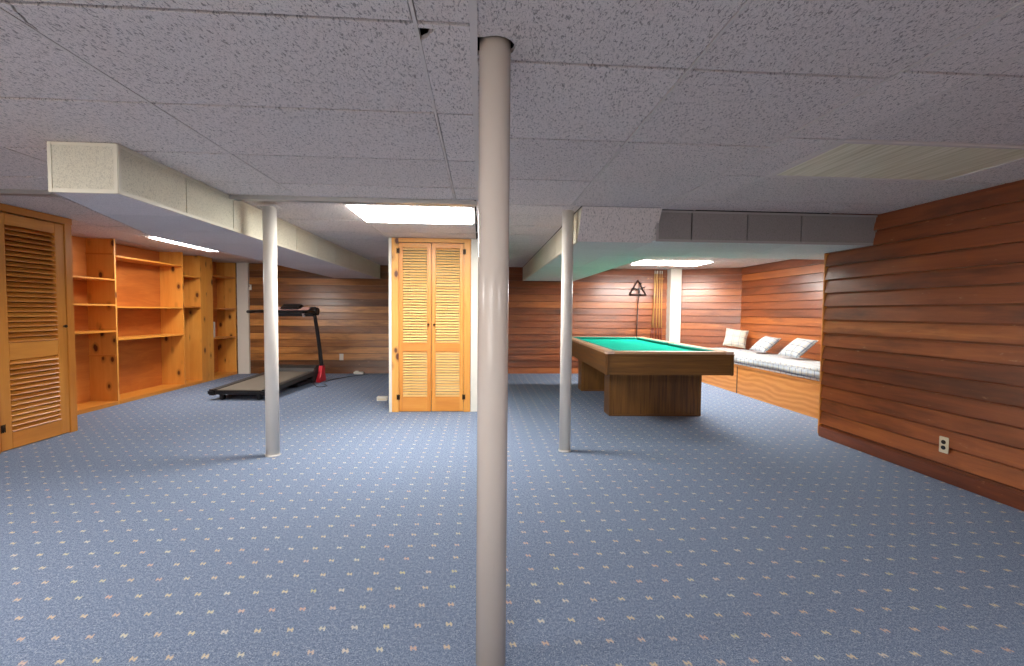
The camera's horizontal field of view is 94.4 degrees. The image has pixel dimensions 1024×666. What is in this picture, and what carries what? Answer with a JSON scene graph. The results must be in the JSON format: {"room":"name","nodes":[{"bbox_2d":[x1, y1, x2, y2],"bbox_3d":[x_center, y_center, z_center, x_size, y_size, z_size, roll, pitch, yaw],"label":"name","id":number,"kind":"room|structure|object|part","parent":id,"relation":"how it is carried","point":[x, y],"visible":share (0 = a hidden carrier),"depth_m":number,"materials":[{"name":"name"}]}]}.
{"room":"basement recreation room","nodes":[
{"label":"basement recreation room","id":0,"kind":"room"},
{"bbox_2d":[0,203,77,452],"bbox_3d":[-4.614,-0.054,4.100,0.962,2.016,0.774,0,3,-4],"label":"wall","id":1,"kind":"structure","parent":0,"point":[66,222],"depth_m":4.44,"materials":[{"name":"orange wood"}]},
{"bbox_2d":[0,212,69,451],"bbox_3d":[-4.145,-0.018,4.111,0.066,1.935,0.651,0,3,-4],"label":"door","id":2,"kind":"structure","parent":1,"relation":"in","point":[30,419],"depth_m":4.10,"materials":[{"name":"orange wood"}]},
{"bbox_3d":[-4.154,-0.410,4.095,0.040,0.963,0.459,0,3,-4],"label":"louver panel","id":3,"kind":"part","parent":2,"relation":"part of","materials":[{"name":"orange wood"}]},
{"bbox_3d":[-4.163,0.514,4.137,0.040,0.593,0.459,0,3,-4],"label":"louver panel","id":4,"kind":"part","parent":2,"relation":"part of","materials":[{"name":"orange wood"}]},
{"bbox_2d":[389,237,477,411],"bbox_3d":[-0.961,-0.118,6.248,1.022,2.016,1.506,0,3,-4],"label":"wall","id":5,"kind":"structure","parent":0,"point":[471,245],"depth_m":5.53,"materials":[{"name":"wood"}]},
{"bbox_2d":[396,242,430,410],"bbox_3d":[-1.135,-0.061,5.489,0.393,1.955,0.061,0,3,-4],"label":"door","id":6,"kind":"structure","parent":5,"relation":"in","point":[408,401],"depth_m":5.50,"materials":[{"name":"orange wood"}]},
{"bbox_3d":[-1.129,0.480,5.530,0.283,0.523,0.027,0,3,-4],"label":"louver panel","id":7,"kind":"part","parent":6,"relation":"part of","materials":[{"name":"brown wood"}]},
{"bbox_3d":[-1.120,-0.433,5.489,0.283,1.093,0.027,0,3,-4],"label":"louver panel","id":8,"kind":"part","parent":6,"relation":"part of","materials":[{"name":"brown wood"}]},
{"bbox_2d":[432,243,465,410],"bbox_3d":[-0.736,-0.058,5.516,0.393,1.955,0.061,0,3,-4],"label":"door","id":9,"kind":"structure","parent":5,"relation":"in","point":[441,401],"depth_m":5.52,"materials":[{"name":"orange wood"}]},
{"bbox_3d":[-0.746,-0.431,5.514,0.283,1.093,0.027,0,3,-4],"label":"louver panel","id":10,"kind":"part","parent":9,"relation":"part of","materials":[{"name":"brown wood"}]},
{"bbox_3d":[-0.754,0.483,5.555,0.283,0.523,0.027,0,3,-4],"label":"louver panel","id":11,"kind":"part","parent":9,"relation":"part of","materials":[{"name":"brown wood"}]},
{"bbox_2d":[235,259,667,373],"bbox_3d":[-1.206,-0.329,8.960,8.450,2.190,0.108,0,3,-4],"label":"wall","id":12,"kind":"structure","parent":0,"point":[353,317],"depth_m":8.86,"materials":[{"name":"brown wood"}]},
{"bbox_2d":[47,141,379,278],"bbox_3d":[-2.630,-0.986,5.554,0.824,0.252,6.349,0,3,-4],"label":"duct","id":13,"kind":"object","parent":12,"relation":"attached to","point":[114,181],"depth_m":3.07,"materials":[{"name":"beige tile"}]},
{"bbox_3d":[-2.179,-0.841,2.415,0.325,0.243,0.012,0,3,-4],"label":"panel","id":14,"kind":"part","parent":13,"relation":"part of","materials":[{"name":"beige paint"}]},
{"bbox_3d":[-2.632,-0.986,5.555,0.820,0.251,6.345,0,3,-4],"label":"panel","id":15,"kind":"part","parent":13,"relation":"part of","materials":[{"name":"paint"}]},
{"bbox_2d":[236,263,250,373],"bbox_3d":[-4.891,-0.263,8.640,0.195,2.020,0.050,0,3,-4],"label":"trim","id":16,"kind":"structure","parent":12,"relation":"attached to","point":[243,302],"depth_m":8.62,"materials":[{"name":"white paint"}]},
{"bbox_2d":[629,280,646,295],"bbox_3d":[2.420,-0.871,9.121,0.348,0.302,0.032,0,3,-4],"label":"ball rack","id":17,"kind":"object","parent":12,"relation":"hanging from","point":[637,281],"visible":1,"depth_m":9.11,"materials":[{"name":"black plastic"}]},
{"bbox_2d":[647,277,663,279],"bbox_3d":[2.771,-1.047,9.134,0.340,0.044,0.054,0,3,-4],"label":"cue rack","id":18,"kind":"object","parent":12,"relation":"attached to","point":[648,278],"visible":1,"depth_m":9.14,"materials":[{"name":"brown wood"}]},
{"bbox_2d":[0,373,1023,665],"bbox_3d":[-0.105,1.081,3.102,10.080,0.080,12.300,0,3,-4],"label":"floor","id":19,"kind":"structure","parent":0,"point":[160,530],"depth_m":2.43,"materials":[{"name":"blue carpet"}]},
{"bbox_2d":[72,236,236,414],"bbox_3d":[-5.027,-0.167,6.534,0.336,2.015,4.132,0,3,-4],"label":"bookcase","id":20,"kind":"object","parent":19,"relation":"on","point":[144,319],"visible":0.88,"depth_m":6.70,"materials":[{"name":"brown wood"}]},
{"bbox_3d":[-4.923,-0.615,5.101,0.322,0.020,1.258,0,3,-4],"label":"shelf","id":21,"kind":"part","parent":20,"relation":"part of","materials":[{"name":"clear wood"}]},
{"bbox_3d":[-4.926,-0.310,5.114,0.322,0.020,1.258,0,3,-4],"label":"shelf","id":22,"kind":"part","parent":20,"relation":"part of","materials":[{"name":"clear wood"}]},
{"bbox_3d":[-4.929,0.006,5.128,0.322,0.020,1.258,0,3,-4],"label":"shelf","id":23,"kind":"part","parent":20,"relation":"part of","materials":[{"name":"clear wood"}]},
{"bbox_3d":[-4.936,0.881,5.168,0.324,0.045,1.258,0,3,-4],"label":"board","id":24,"kind":"part","parent":20,"relation":"part of","materials":[{"name":"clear wood"}]},
{"bbox_3d":[-5.007,-0.963,6.378,0.322,0.020,1.288,0,3,-4],"label":"shelf","id":25,"kind":"part","parent":20,"relation":"part of","materials":[{"name":"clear wood"}]},
{"bbox_3d":[-5.013,-0.344,6.406,0.322,0.020,1.288,0,3,-4],"label":"shelf","id":26,"kind":"part","parent":20,"relation":"part of","materials":[{"name":"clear wood"}]},
{"bbox_3d":[-5.016,0.052,6.424,0.322,0.020,1.288,0,3,-4],"label":"shelf","id":27,"kind":"part","parent":20,"relation":"part of","materials":[{"name":"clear wood"}]},
{"bbox_3d":[-5.022,0.822,6.459,0.324,0.045,1.288,0,3,-4],"label":"board","id":28,"kind":"part","parent":20,"relation":"part of","materials":[{"name":"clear wood"}]},
{"bbox_3d":[-5.067,-0.864,7.262,0.322,0.020,0.428,0,3,-4],"label":"shelf","id":29,"kind":"part","parent":20,"relation":"part of","materials":[{"name":"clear wood"}]},
{"bbox_3d":[-5.081,0.782,7.336,0.324,0.045,0.428,0,3,-4],"label":"board","id":30,"kind":"part","parent":20,"relation":"part of","materials":[{"name":"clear wood"}]},
{"bbox_3d":[-4.949,-0.218,7.685,0.021,2.015,0.340,0,3,-4],"label":"panel","id":31,"kind":"part","parent":20,"relation":"part of","materials":[{"name":"brown wood"}]},
{"bbox_3d":[-5.128,-0.975,8.175,0.322,0.020,0.728,0,3,-4],"label":"shelf","id":32,"kind":"part","parent":20,"relation":"part of","materials":[{"name":"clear wood"}]},
{"bbox_3d":[-5.137,0.084,8.223,0.322,0.020,0.728,0,3,-4],"label":"shelf","id":33,"kind":"part","parent":20,"relation":"part of","materials":[{"name":"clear wood"}]},
{"bbox_3d":[-5.142,0.740,8.253,0.324,0.045,0.728,0,3,-4],"label":"board","id":34,"kind":"part","parent":20,"relation":"part of","materials":[{"name":"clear wood"}]},
{"bbox_2d":[257,205,281,456],"bbox_3d":[-1.927,-0.006,3.794,0.150,1.996,0.110,0,3,-4],"label":"support column","id":35,"kind":"structure","parent":19,"relation":"on","point":[269,212],"depth_m":3.76,"materials":[{"name":"white metal"}]},
{"bbox_3d":[-1.917,-0.991,3.749,0.150,0.020,0.110,0,3,-4],"label":"plate","id":36,"kind":"part","parent":35,"relation":"part of","materials":[{"name":"grey metal"}]},
{"bbox_2d":[208,304,365,399],"bbox_3d":[-3.296,0.182,7.362,1.366,1.274,2.554,1,3,0],"label":"treadmill","id":37,"kind":"object","parent":19,"relation":"on","point":[289,375],"visible":0.78,"depth_m":7.36,"materials":[{"name":"rubber"}]},
{"bbox_3d":[-3.886,0.701,6.910,0.085,0.117,1.490,1,3,0],"label":"rail","id":38,"kind":"part","parent":37,"relation":"part of","materials":[{"name":"rubber"}]},
{"bbox_3d":[-3.211,0.707,6.914,0.085,0.117,1.490,1,3,0],"label":"rail","id":39,"kind":"part","parent":37,"relation":"part of","materials":[{"name":"rubber"}]},
{"bbox_3d":[-3.553,0.641,7.840,0.700,0.230,0.410,1,3,0],"label":"motor","id":40,"kind":"part","parent":37,"relation":"part of","materials":[{"name":"rubber"}]},
{"bbox_3d":[-3.552,0.780,7.415,0.720,0.060,0.550,1,3,0],"label":"frame","id":41,"kind":"part","parent":37,"relation":"part of","materials":[{"name":"black paint"}]},
{"bbox_3d":[-2.907,0.764,7.965,0.302,0.065,1.485,1,3,10],"label":"power cord","id":42,"kind":"part","parent":37,"relation":"part of","materials":[{"name":"black plastic"}]},
{"bbox_2d":[377,396,387,400],"bbox_3d":[-1.700,0.858,6.215,0.130,0.055,0.083,0,3,-4],"label":"box","id":43,"kind":"object","parent":19,"relation":"on","point":[379,398],"visible":1,"depth_m":6.18,"materials":[{"name":"white plastic"}]},
{"bbox_2d":[476,36,510,665],"bbox_3d":[-0.062,0.040,1.553,0.100,2.140,0.100,0,3,-4],"label":"support column","id":44,"kind":"structure","parent":19,"relation":"on","point":[494,51],"depth_m":1.51,"materials":[{"name":"white metal"}]},
{"bbox_2d":[558,210,573,452],"bbox_3d":[0.458,-0.065,3.991,0.104,2.140,0.104,0,3,-4],"label":"support column","id":45,"kind":"structure","parent":19,"relation":"on","point":[567,215],"depth_m":3.96,"materials":[{"name":"white metal"}]},
{"bbox_2d":[632,282,644,336],"bbox_3d":[2.418,-0.090,9.117,0.274,1.765,0.028,0,3,-4],"label":"stick","id":46,"kind":"object","parent":19,"relation":"on","point":[639,288],"visible":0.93,"depth_m":9.09,"materials":[{"name":"brown wood"}]},
{"bbox_2d":[572,336,733,415],"bbox_3d":[1.562,0.517,6.348,1.335,0.785,2.960,0,3,-2],"label":"pool table","id":47,"kind":"object","parent":19,"relation":"on","point":[637,376],"visible":0.9,"depth_m":5.42,"materials":[{"name":"brown wood"}]},
{"bbox_3d":[0.927,0.102,7.025,0.115,0.026,1.350,0,3,-2],"label":"rail","id":48,"kind":"part","parent":47,"relation":"part of","materials":[{"name":"brown wood"}]},
{"bbox_3d":[1.565,0.578,7.250,1.005,0.562,0.235,0,3,-2],"label":"pedestal leg","id":49,"kind":"part","parent":47,"relation":"part of","materials":[{"name":"brown wood"}]},
{"bbox_3d":[0.986,0.167,5.588,0.115,0.026,1.350,0,3,-2],"label":"rail","id":50,"kind":"part","parent":47,"relation":"part of","materials":[{"name":"brown wood"}]},
{"bbox_2d":[576,337,636,338],"bbox_3d":[1.512,0.085,7.669,1.045,0.039,0.050,0,3,-2],"label":"cushion","id":51,"kind":"object","parent":47,"relation":"on","point":[576,337],"depth_m":7.65,"materials":[{"name":"teal fabric"}]},
{"bbox_3d":[0.975,0.320,4.850,0.035,0.226,0.035,0,3,-2],"label":"corner post","id":52,"kind":"part","parent":47,"relation":"part of","materials":[{"name":"brown wood"}]},
{"bbox_2d":[637,337,668,344],"bbox_3d":[2.065,0.119,7.045,0.050,0.039,1.285,0,3,-2],"label":"cushion","id":53,"kind":"object","parent":47,"relation":"on","point":[654,341],"depth_m":6.92,"materials":[{"name":"teal fabric"}]},
{"bbox_3d":[1.635,0.655,5.539,1.005,0.562,0.235,0,3,-2],"label":"pedestal leg","id":54,"kind":"part","parent":47,"relation":"part of","materials":[{"name":"brown wood"}]},
{"bbox_3d":[2.146,0.111,7.075,0.115,0.026,1.350,0,3,-2],"label":"rail","id":55,"kind":"part","parent":47,"relation":"part of","materials":[{"name":"brown wood"}]},
{"bbox_3d":[1.624,0.203,4.912,1.165,0.026,0.115,0,3,-2],"label":"rail","id":56,"kind":"part","parent":47,"relation":"part of","materials":[{"name":"brown wood"}]},
{"bbox_2d":[669,343,713,350],"bbox_3d":[2.121,0.181,5.662,0.050,0.039,1.285,0,3,-2],"label":"cushion","id":57,"kind":"object","parent":47,"relation":"on","point":[681,346],"depth_m":5.66,"materials":[{"name":"teal fabric"}]},
{"bbox_3d":[2.205,0.176,5.638,0.115,0.026,1.350,0,3,-2],"label":"rail","id":58,"kind":"part","parent":47,"relation":"part of","materials":[{"name":"brown wood"}]},
{"bbox_3d":[2.274,0.330,4.904,0.035,0.226,0.035,0,3,-2],"label":"corner post","id":59,"kind":"part","parent":47,"relation":"part of","materials":[{"name":"brown wood"}]},
{"bbox_2d":[652,278,654,338],"bbox_3d":[2.717,-0.201,9.122,0.041,1.990,0.031,0,3,-4],"label":"pool cue","id":60,"kind":"object","parent":19,"relation":"on","point":[654,278],"visible":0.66,"depth_m":9.11,"materials":[{"name":"brown wood"}]},
{"bbox_2d":[650,273,656,337],"bbox_3d":[2.703,-0.202,9.151,0.166,1.992,0.031,0,3,-4],"label":"pool cue","id":61,"kind":"object","parent":19,"relation":"on","point":[656,273],"visible":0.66,"depth_m":9.14,"materials":[{"name":"brown wood"}]},
{"bbox_2d":[655,271,657,338],"bbox_3d":[2.782,-0.202,9.156,0.036,1.990,0.031,0,3,-4],"label":"pool cue","id":62,"kind":"object","parent":19,"relation":"on","point":[657,271],"visible":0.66,"depth_m":9.14,"materials":[{"name":"brown wood"}]},
{"bbox_2d":[658,271,660,338],"bbox_3d":[2.839,-0.201,9.160,0.030,1.990,0.031,0,3,-4],"label":"pool cue","id":63,"kind":"object","parent":19,"relation":"on","point":[660,271],"visible":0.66,"depth_m":9.14,"materials":[{"name":"brown wood"}]},
{"bbox_2d":[660,271,662,339],"bbox_3d":[2.890,-0.201,9.163,0.036,1.990,0.031,0,3,-4],"label":"pool cue","id":64,"kind":"object","parent":19,"relation":"on","point":[662,271],"visible":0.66,"depth_m":9.15,"materials":[{"name":"brown wood"}]},
{"bbox_2d":[702,364,818,418],"bbox_3d":[3.801,0.693,6.897,0.922,0.425,4.420,0,3,-4],"label":"bench","id":65,"kind":"object","parent":19,"relation":"on","point":[800,395],"visible":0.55,"depth_m":6.17,"materials":[{"name":"brown wood"}]},
{"bbox_3d":[3.290,0.653,7.957,0.020,0.400,1.835,0,3,-4],"label":"panel","id":66,"kind":"part","parent":65,"relation":"part of","materials":[{"name":"brown wood"}]},
{"bbox_2d":[712,347,819,380],"bbox_3d":[3.767,0.417,6.622,0.831,0.146,3.820,0,3,-4],"label":"seat cushion","id":67,"kind":"object","parent":65,"relation":"on","point":[806,368],"visible":0.45,"depth_m":6.30,"materials":[{"name":"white fabric"}]},
{"bbox_2d":[723,328,748,347],"bbox_3d":[3.933,0.089,8.338,0.403,0.346,0.181,2,3,31],"label":"throw pillow","id":68,"kind":"object","parent":67,"relation":"on","point":[737,338],"visible":1,"depth_m":8.29,"materials":[{"name":"beige fabric"}]},
{"bbox_2d":[749,336,780,352],"bbox_3d":[3.943,0.175,7.393,0.268,0.242,0.395,0,3,-5],"label":"throw pillow","id":69,"kind":"object","parent":67,"relation":"on","point":[764,344],"visible":1,"depth_m":7.29,"materials":[{"name":"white fabric"}]},
{"bbox_2d":[778,338,817,357],"bbox_3d":[3.931,0.203,6.533,0.291,0.257,0.414,0,3,-6],"label":"throw pillow","id":70,"kind":"object","parent":67,"relation":"on","point":[797,347],"visible":1,"depth_m":6.44,"materials":[{"name":"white fabric"}]},
{"bbox_3d":[3.803,0.493,6.888,0.922,0.025,4.420,0,3,-4],"label":"seat","id":71,"kind":"part","parent":65,"relation":"part of","materials":[{"name":"brown wood"}]},
{"bbox_3d":[3.430,0.748,5.862,0.020,0.400,2.360,0,3,-4],"label":"panel","id":72,"kind":"part","parent":65,"relation":"part of","materials":[{"name":"brown wood"}]},
{"bbox_2d":[0,0,1023,268],"bbox_3d":[-0.085,-1.085,3.005,10.080,0.224,12.300,0,3,-4],"label":"ceiling","id":73,"kind":"structure","parent":0,"point":[680,105],"depth_m":1.85,"materials":[{"name":"tile"}]},
{"bbox_2d":[0,189,59,196],"bbox_3d":[-3.792,-1.014,3.422,2.480,0.028,0.110,0,3,-4],"label":"trim","id":74,"kind":"structure","parent":73,"relation":"attached to","point":[11,192],"depth_m":3.39,"materials":[{"name":"metal"}]},
{"bbox_2d":[145,236,217,251],"bbox_3d":[-4.015,-1.200,6.168,0.588,0.130,1.288,0,3,-4],"label":"ceiling light","id":75,"kind":"object","parent":73,"relation":"attached to","point":[151,237],"visible":0.23,"depth_m":5.98,"materials":[{"name":"white plastic"}]},
{"bbox_2d":[229,195,476,206],"bbox_3d":[-1.175,-0.998,3.598,1.815,0.028,0.110,0,3,-4],"label":"trim","id":76,"kind":"structure","parent":73,"relation":"attached to","point":[235,197],"depth_m":3.56,"materials":[{"name":"metal"}]},
{"bbox_2d":[343,203,474,223],"bbox_3d":[-0.839,-1.079,4.123,1.033,0.130,0.698,0,3,-4],"label":"ceiling light","id":77,"kind":"object","parent":73,"relation":"attached to","point":[384,213],"visible":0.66,"depth_m":4.01,"materials":[{"name":"white plastic"}]},
{"bbox_2d":[631,260,713,265],"bbox_3d":[2.636,-1.216,7.876,1.188,0.130,0.648,0,3,-4],"label":"ceiling light","id":78,"kind":"object","parent":73,"relation":"attached to","point":[641,262],"visible":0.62,"depth_m":7.73,"materials":[{"name":"white plastic"}]},
{"bbox_3d":[2.635,-1.179,7.878,1.188,0.026,0.648,0,3,-4],"label":"light frame","id":79,"kind":"part","parent":78,"relation":"part of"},
{"bbox_2d":[767,139,1023,181],"bbox_3d":[2.153,-0.992,2.624,1.153,0.116,0.613,0,3,-4],"label":"ceiling light","id":80,"kind":"object","parent":73,"relation":"attached to","point":[851,159],"visible":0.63,"depth_m":2.58,"materials":[{"name":"beige plastic"}]},
{"bbox_2d":[680,267,742,348],"bbox_3d":[3.608,-0.285,8.954,1.304,2.190,0.108,2,3,26],"label":"wall","id":81,"kind":"structure","parent":0,"point":[711,302],"depth_m":8.86,"materials":[{"name":"brown wood"}]},
{"bbox_2d":[666,269,681,342],"bbox_3d":[3.102,-0.212,9.119,0.210,2.020,0.185,0,3,-4],"label":"trim","id":82,"kind":"structure","parent":81,"relation":"attached to","point":[674,276],"depth_m":9.02,"materials":[{"name":"white paint"}]},
{"bbox_2d":[740,259,823,360],"bbox_3d":[4.344,-0.173,6.608,0.108,2.190,4.090,0,3,-4],"label":"wall","id":83,"kind":"structure","parent":0,"point":[783,300],"depth_m":7.40,"materials":[{"name":"brown wood"}]},
{"bbox_2d":[819,179,1023,493],"bbox_3d":[3.300,0.074,0.906,0.112,2.190,7.360,0,3,-4],"label":"wall","id":84,"kind":"structure","parent":0,"point":[923,340],"depth_m":3.43,"materials":[{"name":"brown wood"}]},
{"bbox_2d":[523,206,877,280],"bbox_3d":[2.345,-0.983,6.495,3.946,0.253,5.235,0,3,-4],"label":"duct","id":85,"kind":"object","parent":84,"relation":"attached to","point":[604,238],"depth_m":3.96,"materials":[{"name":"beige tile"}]},
{"bbox_3d":[0.872,-0.879,3.862,0.647,0.252,0.172,0,3,-4],"label":"sloped panel","id":86,"kind":"part","parent":85,"relation":"part of","materials":[{"name":"tile"}]},
{"bbox_3d":[2.783,-1.006,7.087,2.994,0.251,4.112,0,3,-4],"label":"panel","id":87,"kind":"part","parent":85,"relation":"part of","materials":[{"name":"paint"}]},
{"bbox_3d":[2.124,-0.870,3.936,1.886,0.243,0.012,0,3,-4],"label":"panel","id":88,"kind":"part","parent":85,"relation":"part of","materials":[{"name":"grey paint"}]},
{"bbox_2d":[818,253,828,426],"bbox_3d":[3.027,0.108,4.593,0.062,1.746,0.021,0,3,-4],"label":"trim","id":89,"kind":"structure","parent":84,"relation":"attached to","point":[825,254],"depth_m":4.58,"materials":[{"name":"brown wood"}]},
{"bbox_2d":[818,426,1023,510],"bbox_3d":[3.229,1.117,0.973,0.018,0.100,7.307,0,3,-4],"label":"baseboard","id":90,"kind":"structure","parent":84,"relation":"attached to","point":[1005,496],"depth_m":3.44,"materials":[{"name":"brown wood"}]},
{"bbox_2d":[939,436,948,453],"bbox_3d":[3.070,0.795,3.372,0.009,0.115,0.070,0,3,-4],"label":"wall outlet","id":91,"kind":"object","parent":84,"relation":"attached to","point":[943,441],"visible":1,"depth_m":3.37,"materials":[{"name":"beige plastic"}]},
{"bbox_2d":[941,440,945,449],"bbox_3d":[3.067,0.795,3.372,0.003,0.068,0.033,0,3,-4],"label":"socket","id":92,"kind":"object","parent":91,"relation":"attached to","point":[943,442],"depth_m":3.37,"materials":[{"name":"plastic"}]}
]}

